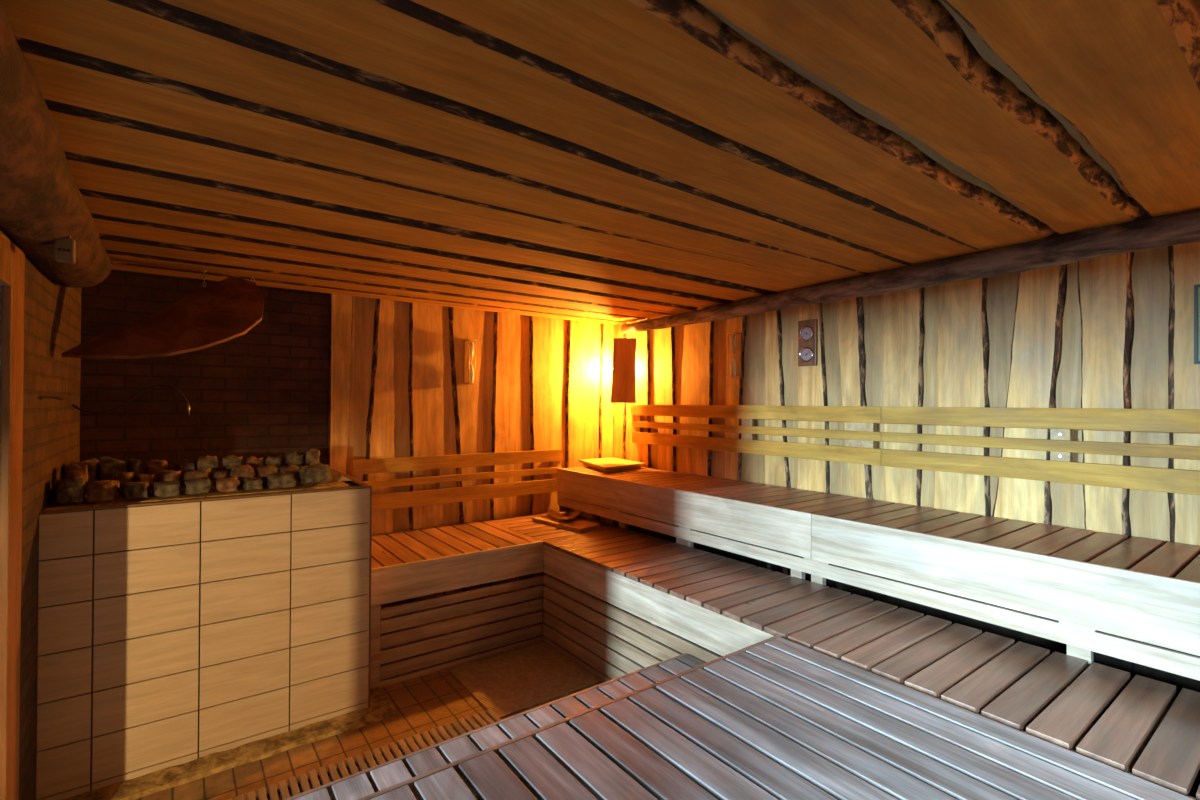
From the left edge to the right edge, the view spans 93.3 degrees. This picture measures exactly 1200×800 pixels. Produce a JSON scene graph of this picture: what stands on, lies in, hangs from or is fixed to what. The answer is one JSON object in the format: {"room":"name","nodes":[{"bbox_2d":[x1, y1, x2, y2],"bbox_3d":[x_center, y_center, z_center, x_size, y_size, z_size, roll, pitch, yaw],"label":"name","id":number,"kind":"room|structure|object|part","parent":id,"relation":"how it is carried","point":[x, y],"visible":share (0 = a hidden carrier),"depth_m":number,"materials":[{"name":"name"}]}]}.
{"room":"spa","nodes":[
{"label":"spa","id":0,"kind":"room"},
{"bbox_2d":[0,237,80,799],"bbox_3d":[-1.333,0.451,0.882,0.140,2.620,6.408,1,0,-37],"label":"wall","id":1,"kind":"structure","parent":0,"point":[52,311],"depth_m":2.38,"materials":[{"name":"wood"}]},
{"bbox_2d":[0,231,24,799],"bbox_3d":[-1.554,0.617,1.311,0.022,2.290,1.800,1,0,-37],"label":"door","id":2,"kind":"structure","parent":1,"relation":"in","point":[12,259],"depth_m":1.90,"materials":[{"name":"brown wood"}]},
{"bbox_2d":[39,384,189,414],"bbox_3d":[-2.441,-0.003,2.915,0.550,0.180,0.986,1,0,-37],"label":"cable","id":3,"kind":"object","parent":1,"relation":"attached to","point":[143,390],"visible":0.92,"depth_m":3.19,"materials":[{"name":"black metal"}]},
{"bbox_2d":[80,269,613,619],"bbox_3d":[-1.550,0.469,4.625,4.291,2.620,0.150,1,0,-37],"label":"wall","id":4,"kind":"structure","parent":0,"point":[347,378],"depth_m":4.37,"materials":[{"name":"brown wood"}]},
{"bbox_2d":[352,449,561,510],"bbox_3d":[-1.122,0.651,4.795,1.851,0.395,0.091,1,0,-37],"label":"backrest","id":5,"kind":"object","parent":4,"relation":"attached to","point":[443,494],"visible":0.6,"depth_m":4.68,"materials":[{"name":"brown wood"}]},
{"bbox_3d":[-1.100,0.509,4.768,1.851,0.109,0.022,1,0,-37],"label":"rail","id":6,"kind":"part","parent":5,"relation":"part of","materials":[{"name":"beige wood"}]},
{"bbox_3d":[-1.101,0.648,4.767,1.851,0.056,0.022,1,0,-37],"label":"rail","id":7,"kind":"part","parent":5,"relation":"part of","materials":[{"name":"brown wood"}]},
{"bbox_3d":[-1.102,0.788,4.766,1.851,0.122,0.022,1,0,-37],"label":"rail","id":8,"kind":"part","parent":5,"relation":"part of","materials":[{"name":"brown wood"}]},
{"bbox_2d":[464,339,476,383],"bbox_3d":[-1.099,-0.323,4.815,0.090,0.374,0.085,1,0,-37],"label":"timer","id":9,"kind":"object","parent":4,"relation":"attached to","point":[468,344],"visible":1,"depth_m":4.80,"materials":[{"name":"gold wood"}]},
{"bbox_3d":[-1.101,-0.323,4.773,0.010,0.350,0.010,1,0,-37],"label":"rod","id":10,"kind":"part","parent":9,"relation":"part of","materials":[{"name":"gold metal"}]},
{"bbox_3d":[-1.096,-0.323,4.811,0.046,0.346,0.046,1,0,-37],"label":"glass bulb","id":11,"kind":"part","parent":9,"relation":"part of","materials":[{"name":"glass"}]},
{"bbox_3d":[-1.058,-0.323,4.805,0.010,0.350,0.010,1,0,-37],"label":"rod","id":12,"kind":"part","parent":9,"relation":"part of","materials":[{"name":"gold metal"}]},
{"bbox_2d":[135,588,721,799],"bbox_3d":[0.329,1.817,2.090,4.391,0.080,6.458,1,0,-37],"label":"floor","id":13,"kind":"structure","parent":0,"point":[427,702],"depth_m":3.00,"materials":[{"name":"brown wood"}]},
{"bbox_2d":[36,448,396,799],"bbox_3d":[-2.119,1.036,3.275,1.472,1.466,1.326,1,0,-37],"label":"stove","id":14,"kind":"object","parent":13,"relation":"on","point":[183,638],"depth_m":2.75,"materials":[{"name":"dark grout"},{"name":"beige ceramic tile"},{"name":"brown metal"}]},
{"bbox_3d":[-2.450,0.418,2.609,0.104,0.120,0.153,1,0,-37],"label":"stove stone","id":15,"kind":"part","parent":14,"relation":"part of","materials":[{"name":"grey stone"}]},
{"bbox_3d":[-2.430,0.415,2.621,0.073,0.126,0.151,1,0,-37],"label":"stove stone","id":16,"kind":"part","parent":14,"relation":"part of","materials":[{"name":"grey stone"}]},
{"bbox_3d":[-2.542,0.396,2.751,0.130,0.164,0.083,0,0,44],"label":"stove stone","id":17,"kind":"part","parent":14,"relation":"part of","materials":[{"name":"stone"}]},
{"bbox_3d":[-2.696,0.394,2.960,0.131,0.169,0.170,0,0,-26],"label":"stove stone","id":18,"kind":"part","parent":14,"relation":"part of","materials":[{"name":"stone"}]},
{"bbox_3d":[-2.352,0.431,2.678,0.115,0.096,0.150,1,0,-37],"label":"stove stone","id":19,"kind":"part","parent":14,"relation":"part of","materials":[{"name":"brown stone"}]},
{"bbox_3d":[-2.611,0.391,3.023,0.170,0.176,0.126,0,0,38],"label":"stove stone","id":20,"kind":"part","parent":14,"relation":"part of","materials":[{"name":"stone"}]},
{"bbox_3d":[-2.401,0.423,2.855,0.082,0.113,0.127,1,0,-37],"label":"stove stone","id":21,"kind":"part","parent":14,"relation":"part of","materials":[{"name":"stone"}]},
{"bbox_3d":[-2.532,0.400,3.082,0.170,0.160,0.054,0,0,41],"label":"stove stone","id":22,"kind":"part","parent":14,"relation":"part of","materials":[{"name":"stone"}]},
{"bbox_3d":[-2.258,0.439,2.750,0.109,0.082,0.150,1,0,-37],"label":"stove stone","id":23,"kind":"part","parent":14,"relation":"part of","materials":[{"name":"grey stone"}]},
{"bbox_3d":[-2.338,0.429,2.903,0.130,0.102,0.069,0,0,41],"label":"stove stone","id":24,"kind":"part","parent":14,"relation":"part of","materials":[{"name":"grey stone"}]},
{"bbox_3d":[-2.460,0.406,3.136,0.107,0.150,0.170,1,0,-37],"label":"stove stone","id":25,"kind":"part","parent":14,"relation":"part of","materials":[{"name":"stone"}]},
{"bbox_3d":[-2.162,0.445,2.824,0.112,0.072,0.148,1,0,-37],"label":"stove stone","id":26,"kind":"part","parent":14,"relation":"part of","materials":[{"name":"grey stone"}]},
{"bbox_3d":[-2.257,0.426,2.962,0.109,0.111,0.132,1,0,-37],"label":"stove stone","id":27,"kind":"part","parent":14,"relation":"part of","materials":[{"name":"grey stone"}]},
{"bbox_3d":[-2.360,0.410,3.211,0.083,0.143,0.170,1,0,-45],"label":"stove stone","id":28,"kind":"part","parent":14,"relation":"part of","materials":[{"name":"stone"}]},
{"bbox_3d":[-2.058,0.441,2.899,0.116,0.082,0.149,1,0,-37],"label":"stove stone","id":29,"kind":"part","parent":14,"relation":"part of","materials":[{"name":"grey stone"}]},
{"bbox_3d":[-2.156,0.426,3.039,0.126,0.113,0.131,1,0,-37],"label":"stove stone","id":30,"kind":"part","parent":14,"relation":"part of","materials":[{"name":"stone"}]},
{"bbox_3d":[-2.203,1.125,3.291,1.358,1.286,1.201,1,0,-37],"label":"edge trim","id":31,"kind":"part","parent":14,"relation":"part of","materials":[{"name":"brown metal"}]},
{"bbox_3d":[-2.272,0.400,3.277,0.112,0.165,0.168,1,0,-37],"label":"stove stone","id":32,"kind":"part","parent":14,"relation":"part of","materials":[{"name":"grey stone"}]},
{"bbox_3d":[-2.073,0.435,3.101,0.066,0.095,0.130,0,0,-25],"label":"stove stone","id":33,"kind":"part","parent":14,"relation":"part of","materials":[{"name":"stone"}]},
{"bbox_3d":[-1.959,0.447,2.973,0.112,0.072,0.150,1,0,-37],"label":"stove stone","id":34,"kind":"part","parent":14,"relation":"part of","materials":[{"name":"stone"}]},
{"bbox_3d":[-2.176,0.404,3.349,0.115,0.159,0.172,1,0,-37],"label":"stove stone","id":35,"kind":"part","parent":14,"relation":"part of","materials":[{"name":"stone"}]},
{"bbox_3d":[-1.995,0.423,3.157,0.119,0.121,0.134,1,0,-37],"label":"stove stone","id":36,"kind":"part","parent":14,"relation":"part of","materials":[{"name":"stone"}]},
{"bbox_3d":[-1.868,0.452,3.044,0.098,0.063,0.152,1,0,-37],"label":"stove stone","id":37,"kind":"part","parent":14,"relation":"part of","materials":[{"name":"grey stone"}]},
{"bbox_3d":[-2.083,0.411,3.417,0.097,0.147,0.171,1,0,-37],"label":"stove stone","id":38,"kind":"part","parent":14,"relation":"part of","materials":[{"name":"grey stone"}]},
{"bbox_3d":[-1.900,0.427,3.231,0.102,0.114,0.127,1,0,-45],"label":"stove stone","id":39,"kind":"part","parent":14,"relation":"part of","materials":[{"name":"grey stone"}]},
{"bbox_3d":[-2.001,0.411,3.479,0.093,0.148,0.170,0,0,-21],"label":"stove stone","id":40,"kind":"part","parent":14,"relation":"part of","materials":[{"name":"grey stone"}]},
{"bbox_3d":[-1.758,0.442,3.123,0.146,0.085,0.150,1,0,-37],"label":"stove stone","id":41,"kind":"part","parent":14,"relation":"part of","materials":[{"name":"grey stone"}]},
{"bbox_3d":[-1.809,0.432,3.298,0.106,0.107,0.128,1,0,-37],"label":"stove stone","id":42,"kind":"part","parent":14,"relation":"part of","materials":[{"name":"grey stone"}]},
{"bbox_3d":[-1.914,0.403,3.544,0.099,0.167,0.170,1,0,-37],"label":"stove stone","id":43,"kind":"part","parent":14,"relation":"part of","materials":[{"name":"grey stone"}]},
{"bbox_3d":[-1.838,0.396,3.602,0.096,0.181,0.166,1,0,-37],"label":"stove stone","id":44,"kind":"part","parent":14,"relation":"part of","materials":[{"name":"grey stone"}]},
{"bbox_3d":[-1.627,0.424,3.222,0.148,0.124,0.161,0,0,39],"label":"stove stone","id":45,"kind":"part","parent":14,"relation":"part of","materials":[{"name":"grey stone"}]},
{"bbox_2d":[228,709,500,799],"bbox_3d":[-1.294,1.755,2.543,1.876,0.030,0.265,1,0,-37],"label":"floor grate","id":46,"kind":"object","parent":13,"relation":"on","point":[476,721],"visible":0.58,"depth_m":2.76,"materials":[{"name":"brown wood"}]},
{"bbox_2d":[370,520,542,688],"bbox_3d":[-1.211,1.409,4.178,1.269,0.740,0.942,1,0,-37],"label":"bench","id":47,"kind":"object","parent":13,"relation":"on","point":[413,564],"visible":0.85,"depth_m":3.83,"materials":[{"name":"brown wood"}]},
{"bbox_3d":[-1.471,1.454,4.492,0.040,0.649,0.040,1,0,-37],"label":"leg","id":48,"kind":"part","parent":47,"relation":"part of","materials":[{"name":"brown wood"}]},
{"bbox_3d":[-1.065,1.454,3.949,0.040,0.649,0.040,1,0,-37],"label":"leg","id":49,"kind":"part","parent":47,"relation":"part of","materials":[{"name":"brown wood"}]},
{"bbox_3d":[-0.998,1.459,4.845,0.040,0.649,0.040,1,0,-37],"label":"leg","id":50,"kind":"part","parent":47,"relation":"part of","materials":[{"name":"brown wood"}]},
{"bbox_3d":[-0.592,1.458,4.301,0.040,0.649,0.040,1,0,-37],"label":"leg","id":51,"kind":"part","parent":47,"relation":"part of","materials":[{"name":"brown wood"}]},
{"bbox_2d":[283,653,704,799],"bbox_3d":[-0.405,1.548,1.974,2.590,0.447,0.610,1,0,-37],"label":"bench edge","id":52,"kind":"structure","parent":13,"relation":"on","point":[358,785],"depth_m":2.23,"materials":[{"name":"brown wood"}]},
{"bbox_2d":[448,642,602,718],"bbox_3d":[-0.491,1.774,3.649,0.735,0.012,0.717,1,0,-37],"label":"floor mat","id":53,"kind":"object","parent":13,"relation":"on","point":[513,682],"visible":1,"depth_m":3.60,"materials":[{"name":"brown fabric"}]},
{"bbox_2d":[357,635,1194,799],"bbox_3d":[0.800,1.403,0.874,1.950,0.740,2.645,1,0,-37],"label":"platform","id":54,"kind":"object","parent":13,"relation":"on","point":[776,717],"visible":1,"depth_m":1.68,"materials":[{"name":"brown wood"}]},
{"bbox_2d":[489,511,1199,799],"bbox_3d":[1.167,1.415,2.695,0.773,0.740,6.105,1,0,-37],"label":"bench","id":55,"kind":"object","parent":13,"relation":"on","point":[722,605],"visible":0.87,"depth_m":2.65,"materials":[{"name":"brown wood"}]},
{"bbox_2d":[532,515,599,532],"bbox_3d":[-0.277,1.032,4.776,0.614,0.030,0.280,0,0,45],"label":"wooden board","id":56,"kind":"object","parent":55,"relation":"on","point":[577,525],"visible":0.86,"depth_m":4.66,"materials":[{"name":"brown wood"}]},
{"bbox_2d":[547,510,580,519],"bbox_3d":[-0.343,0.988,4.815,0.306,0.056,0.388,0,0,12],"label":"headrest cover","id":57,"kind":"object","parent":56,"relation":"on","point":[553,514],"visible":0.98,"depth_m":4.88,"materials":[{"name":"brown wood"}]},
{"bbox_3d":[-0.215,1.464,3.985,0.044,0.639,0.045,1,0,-37],"label":"leg","id":58,"kind":"part","parent":55,"relation":"part of","materials":[{"name":"brown wood"}]},
{"bbox_2d":[557,466,1199,750],"bbox_3d":[1.701,1.210,3.022,0.759,1.160,5.990,1,0,-37],"label":"bench","id":59,"kind":"object","parent":13,"relation":"on","point":[1086,581],"visible":0.91,"depth_m":2.65,"materials":[{"name":"brown wood"}]},
{"bbox_3d":[-0.074,0.846,5.423,0.737,0.372,0.020,1,0,-37],"label":"panel","id":60,"kind":"part","parent":59,"relation":"part of","materials":[{"name":"brown wood"}]},
{"bbox_2d":[579,457,645,472],"bbox_3d":[0.089,0.606,5.294,0.601,0.052,0.677,1,0,-37],"label":"headrest cover","id":61,"kind":"object","parent":59,"relation":"on","point":[611,464],"visible":1,"depth_m":5.17,"materials":[{"name":"wood"}]},
{"bbox_3d":[0.192,1.367,4.685,0.036,0.845,0.080,1,0,-37],"label":"leg","id":62,"kind":"part","parent":59,"relation":"part of","materials":[{"name":"beige wood"}]},
{"bbox_3d":[0.615,1.367,4.118,0.036,0.845,0.142,1,0,-37],"label":"leg","id":63,"kind":"part","parent":59,"relation":"part of","materials":[{"name":"beige wood"}]},
{"bbox_3d":[1.164,1.259,4.325,0.040,1.069,0.040,1,0,-37],"label":"leg","id":64,"kind":"part","parent":59,"relation":"part of","materials":[{"name":"beige wood"}]},
{"bbox_3d":[1.175,1.366,3.367,0.036,0.845,0.074,1,0,-37],"label":"leg","id":65,"kind":"part","parent":59,"relation":"part of","materials":[{"name":"beige wood"}]},
{"bbox_3d":[1.256,1.366,3.259,0.036,0.845,0.073,1,0,-37],"label":"leg","id":66,"kind":"part","parent":59,"relation":"part of","materials":[{"name":"beige wood"}]},
{"bbox_3d":[1.407,0.921,2.803,0.019,0.075,5.990,1,0,-37],"label":"rail","id":67,"kind":"part","parent":59,"relation":"part of","materials":[{"name":"beige wood"}]},
{"bbox_3d":[1.756,1.258,3.532,0.040,1.069,0.040,1,0,-37],"label":"leg","id":68,"kind":"part","parent":59,"relation":"part of","materials":[{"name":"beige wood"}]},
{"bbox_3d":[1.962,1.365,2.314,0.036,0.845,0.078,1,0,-37],"label":"leg","id":69,"kind":"part","parent":59,"relation":"part of","materials":[{"name":"brown wood"}]},
{"bbox_3d":[2.438,1.258,2.618,0.040,1.069,0.040,1,0,-37],"label":"leg","id":70,"kind":"part","parent":59,"relation":"part of","materials":[{"name":"white wood"}]},
{"bbox_2d":[1,0,1199,324],"bbox_3d":[0.339,-0.823,2.112,4.291,0.080,6.378,1,0,-37],"label":"ceiling","id":71,"kind":"structure","parent":0,"point":[613,162],"depth_m":1.68,"materials":[{"name":"brown wood"}]},
{"bbox_2d":[0,0,111,287],"bbox_3d":[-0.972,-0.690,0.599,0.352,0.351,5.322,1,0,-37],"label":"log beam","id":72,"kind":"structure","parent":71,"relation":"attached to","point":[41,203],"depth_m":1.56,"materials":[{"name":"brown wood"}]},
{"bbox_2d":[54,235,75,262],"bbox_3d":[-1.897,-0.547,2.009,0.051,0.111,0.051,1,0,-37],"label":"junction box","id":73,"kind":"object","parent":72,"relation":"attached to","point":[64,248],"visible":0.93,"depth_m":1.99,"materials":[{"name":"beige plastic"}]},
{"bbox_2d":[61,271,263,358],"bbox_3d":[-2.258,-0.517,3.144,0.410,0.645,1.036,0,0,9],"label":"canopy","id":74,"kind":"object","parent":71,"relation":"hanging from","point":[224,310],"visible":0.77,"depth_m":3.12,"materials":[{"name":"metal"}]},
{"bbox_2d":[621,209,1199,333],"bbox_3d":[1.909,-0.722,3.110,0.232,0.171,5.905,1,0,-36],"label":"log beam","id":75,"kind":"structure","parent":71,"relation":"attached to","point":[1146,232],"depth_m":2.91,"materials":[{"name":"brown wood"}]},
{"bbox_2d":[613,242,1199,797],"bbox_3d":[2.002,0.483,3.371,0.100,2.620,6.408,1,0,-37],"label":"wall","id":76,"kind":"structure","parent":0,"point":[1114,331],"depth_m":3.19,"materials":[{"name":"beige wood"}]},
{"bbox_2d":[611,338,636,402],"bbox_3d":[0.240,-0.280,5.580,0.248,0.618,0.402,0,0,4],"label":"lamp","id":77,"kind":"object","parent":76,"relation":"attached to","point":[623,388],"visible":1,"depth_m":5.39,"materials":[{"name":"brown wood"}]},
{"bbox_2d":[727,332,741,377],"bbox_3d":[1.060,-0.352,4.488,0.085,0.357,0.090,1,0,-37],"label":"timer","id":78,"kind":"object","parent":76,"relation":"attached to","point":[736,338],"visible":1,"depth_m":4.48,"materials":[{"name":"brown wood"}]},
{"bbox_3d":[1.018,-0.353,4.490,0.010,0.333,0.010,1,0,-37],"label":"rod","id":79,"kind":"part","parent":78,"relation":"part of","materials":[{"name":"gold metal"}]},
{"bbox_3d":[1.056,-0.352,4.485,0.046,0.329,0.046,1,0,-37],"label":"glass bulb","id":80,"kind":"part","parent":78,"relation":"part of","materials":[{"name":"glass"}]},
{"bbox_3d":[1.050,-0.353,4.447,0.010,0.333,0.010,1,0,-37],"label":"rod","id":81,"kind":"part","parent":78,"relation":"part of","materials":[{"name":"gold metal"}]},
{"bbox_2d":[798,319,817,366],"bbox_3d":[1.462,-0.403,3.995,0.032,0.326,0.144,1,0,-37],"label":"gauge","id":82,"kind":"object","parent":76,"relation":"attached to","point":[807,329],"visible":1,"depth_m":3.98,"materials":[{"name":"brown wood"}]},
{"bbox_2d":[630,404,1199,494],"bbox_3d":[1.965,0.225,3.286,0.066,0.369,5.515,1,0,-37],"label":"backrest","id":83,"kind":"object","parent":76,"relation":"attached to","point":[861,435],"visible":1,"depth_m":3.15,"materials":[{"name":"wood"}]},
{"bbox_3d":[1.028,0.093,4.506,0.022,0.104,2.437,1,0,-37],"label":"rail","id":84,"kind":"part","parent":83,"relation":"part of","materials":[{"name":"beige wood"}]},
{"bbox_3d":[1.036,0.358,4.492,0.022,0.105,2.405,1,0,-37],"label":"rail","id":85,"kind":"part","parent":83,"relation":"part of","materials":[{"name":"beige wood"}]},
{"bbox_3d":[1.036,0.230,4.493,0.022,0.058,2.405,1,0,-37],"label":"rail","id":86,"kind":"part","parent":83,"relation":"part of","materials":[{"name":"beige wood"}]},
{"bbox_3d":[2.676,0.356,2.295,0.022,0.105,3.076,1,0,-37],"label":"rail","id":87,"kind":"part","parent":83,"relation":"part of","materials":[{"name":"beige wood"}]},
{"bbox_3d":[2.677,0.228,2.295,0.022,0.058,3.076,1,0,-37],"label":"rail","id":88,"kind":"part","parent":83,"relation":"part of","materials":[{"name":"beige wood"}]},
{"bbox_3d":[2.678,0.092,2.296,0.022,0.104,3.076,1,0,-37],"label":"rail","id":89,"kind":"part","parent":83,"relation":"part of","materials":[{"name":"beige wood"}]},
{"bbox_2d":[1194,284,1199,363],"bbox_3d":[2.675,-0.331,2.384,0.014,0.346,0.240,1,0,-37],"label":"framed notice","id":90,"kind":"object","parent":76,"relation":"attached to","point":[1196,287],"visible":1,"depth_m":2.47,"materials":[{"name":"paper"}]}
]}

